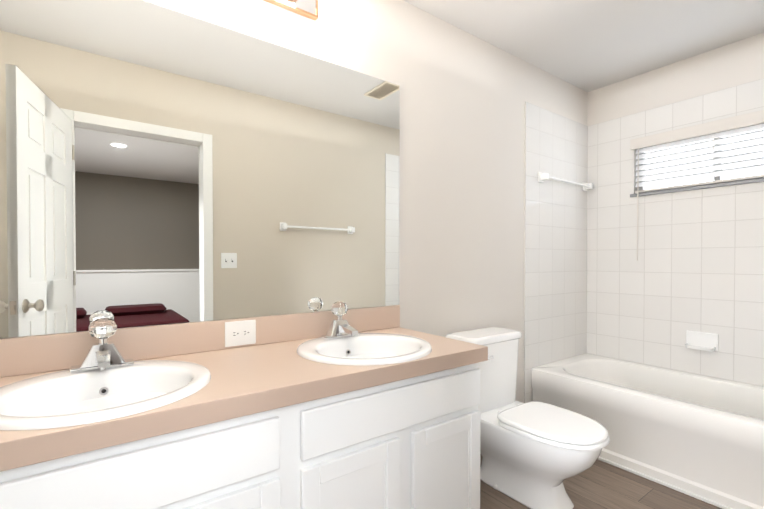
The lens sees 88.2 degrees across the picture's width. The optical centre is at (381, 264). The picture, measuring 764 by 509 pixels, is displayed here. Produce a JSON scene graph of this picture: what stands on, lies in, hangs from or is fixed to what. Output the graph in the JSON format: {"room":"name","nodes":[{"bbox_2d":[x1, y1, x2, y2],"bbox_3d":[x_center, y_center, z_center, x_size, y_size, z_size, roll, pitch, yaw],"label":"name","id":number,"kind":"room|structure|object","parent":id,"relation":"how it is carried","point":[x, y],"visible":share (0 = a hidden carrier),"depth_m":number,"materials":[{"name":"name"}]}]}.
{"room":"bathroom","nodes":[
{"label":"bathroom","id":0,"kind":"room"},
{"bbox_2d":[0,305,399,372],"bbox_3d":[-0.685,0.263,1.428,1.908,0.109,0.019,0,1,-36],"label":"backsplash","id":1,"kind":"structure","parent":0,"relation":"attached to","point":[40,351],"depth_m":1.38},
{"bbox_2d":[225,320,255,346],"bbox_3d":[-0.543,0.262,1.516,0.116,0.094,0.007,0,1,-36],"label":"electrical outlet plate","id":2,"kind":"object","parent":1,"relation":"attached to","point":[237,333],"visible":1,"depth_m":1.51,"materials":[{"name":"white plastic"}]},
{"bbox_2d":[0,0,587,402],"bbox_3d":[0.039,-0.103,2.041,4.050,2.480,0.120,0,1,-36],"label":"wall","id":3,"kind":"structure","parent":0,"point":[465,96],"depth_m":2.19,"materials":[{"name":"paint"}]},
{"bbox_2d":[0,0,399,337],"bbox_3d":[-0.687,-0.344,1.430,1.913,1.104,0.006,0,1,-36],"label":"mirror","id":4,"kind":"object","parent":3,"relation":"attached to","point":[160,165],"visible":1,"depth_m":1.40,"materials":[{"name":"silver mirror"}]},
{"bbox_2d":[263,0,317,20],"bbox_3d":[-0.529,-1.114,1.442,0.708,0.115,0.158,0,1,-36],"label":"sconce","id":5,"kind":"object","parent":3,"relation":"attached to","point":[307,8],"visible":1,"depth_m":1.65,"materials":[{"name":"white glass"}]},
{"bbox_2d":[524,102,587,402],"bbox_3d":[1.284,0.021,2.869,0.825,2.212,0.008,0,1,-36],"label":"wall tile","id":6,"kind":"structure","parent":3,"relation":"attached to","point":[555,268],"depth_m":2.82,"materials":[{"name":"white tile"}]},
{"bbox_2d":[538,172,592,191],"bbox_3d":[1.347,-0.603,2.863,0.656,0.070,0.062,0,1,-36],"label":"towel bar","id":7,"kind":"object","parent":6,"relation":"attached to","point":[542,177],"visible":1,"depth_m":2.79,"materials":[{"name":"white ceramic"}]},
{"bbox_2d":[403,0,763,91],"bbox_3d":[0.537,-1.375,1.341,4.050,0.080,1.815,0,1,-36],"label":"ceiling","id":8,"kind":"structure","parent":0,"point":[588,45],"depth_m":2.25,"materials":[{"name":"paint"}]},
{"bbox_2d":[480,454,721,508],"bbox_3d":[0.537,1.185,1.370,4.050,0.080,1.815,0,1,-36],"label":"floor","id":9,"kind":"structure","parent":0,"point":[599,484],"depth_m":1.96,"materials":[{"name":"brown wood"}]},
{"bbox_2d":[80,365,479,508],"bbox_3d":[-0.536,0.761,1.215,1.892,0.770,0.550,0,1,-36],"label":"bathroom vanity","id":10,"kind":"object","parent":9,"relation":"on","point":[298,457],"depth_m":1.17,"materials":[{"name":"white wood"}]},
{"bbox_2d":[0,327,487,472],"bbox_3d":[-0.524,0.349,1.207,1.908,0.055,0.568,0,1,-36],"label":"countertop","id":11,"kind":"structure","parent":10,"relation":"on","point":[266,378],"depth_m":1.05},
{"bbox_2d":[68,337,135,372],"bbox_3d":[-0.808,0.297,1.145,0.155,0.153,0.144,0,1,-36],"label":"faucet","id":12,"kind":"object","parent":11,"relation":"on","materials":[{"name":"silver metal"}]},
{"bbox_2d":[320,313,359,336],"bbox_3d":[-0.149,0.291,1.624,0.155,0.153,0.144,0,1,-36],"label":"faucet","id":13,"kind":"object","parent":11,"relation":"on","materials":[{"name":"silver metal"}]},
{"bbox_2d":[446,327,609,508],"bbox_3d":[0.726,0.757,1.981,0.436,0.762,0.755,0,1,-36],"label":"toilet","id":14,"kind":"object","parent":9,"relation":"on","point":[535,454],"visible":0.75,"depth_m":1.88,"materials":[{"name":"white ceramic"}]},
{"bbox_2d":[531,353,763,508],"bbox_3d":[1.765,0.919,2.260,0.754,0.430,1.555,0,1,-36],"label":"bathtub","id":15,"kind":"object","parent":9,"relation":"on","point":[700,435],"visible":0.85,"depth_m":2.15,"materials":[{"name":"white ceramic"}]},
{"bbox_2d":[598,457,732,508],"bbox_3d":[1.454,1.128,2.036,0.014,0.018,1.551,0,1,-36],"label":"baseboard","id":16,"kind":"structure","parent":15,"relation":"attached to","point":[704,499],"depth_m":2.02,"materials":[{"name":"white paint"}]},
{"bbox_2d":[587,32,763,193],"bbox_3d":[2.159,-0.108,2.460,0.128,2.480,1.695,0,1,-36],"label":"wall","id":17,"kind":"structure","parent":0,"point":[740,62],"depth_m":2.61,"materials":[{"name":"paint"}]},
{"bbox_2d":[587,78,763,385],"bbox_3d":[2.075,0.026,2.475,0.008,2.212,1.559,0,1,-36],"label":"wall tile","id":18,"kind":"structure","parent":17,"relation":"attached to","point":[698,265],"depth_m":2.63,"materials":[{"name":"white tile"}]},
{"bbox_2d":[685,330,718,350],"bbox_3d":[2.014,0.482,2.495,0.072,0.110,0.164,0,1,-36],"label":"soap dish","id":19,"kind":"object","parent":18,"relation":"attached to","point":[705,341],"visible":1,"depth_m":2.50,"materials":[{"name":"white ceramic"}]},
{"bbox_2d":[630,129,763,196],"bbox_3d":[2.110,-0.682,2.492,0.131,0.397,0.939,0,1,-36],"label":"window","id":20,"kind":"structure","parent":17,"relation":"in","point":[705,186],"depth_m":2.54,"materials":[{"name":"white glass"}]},
{"bbox_2d":[630,110,763,260],"bbox_3d":[2.076,-0.460,2.471,0.094,0.864,0.931,0,1,-36],"label":"window blind","id":21,"kind":"object","parent":20,"relation":"attached to","point":[738,125],"visible":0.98,"depth_m":2.52,"materials":[{"name":"beige plastic"}]}
]}

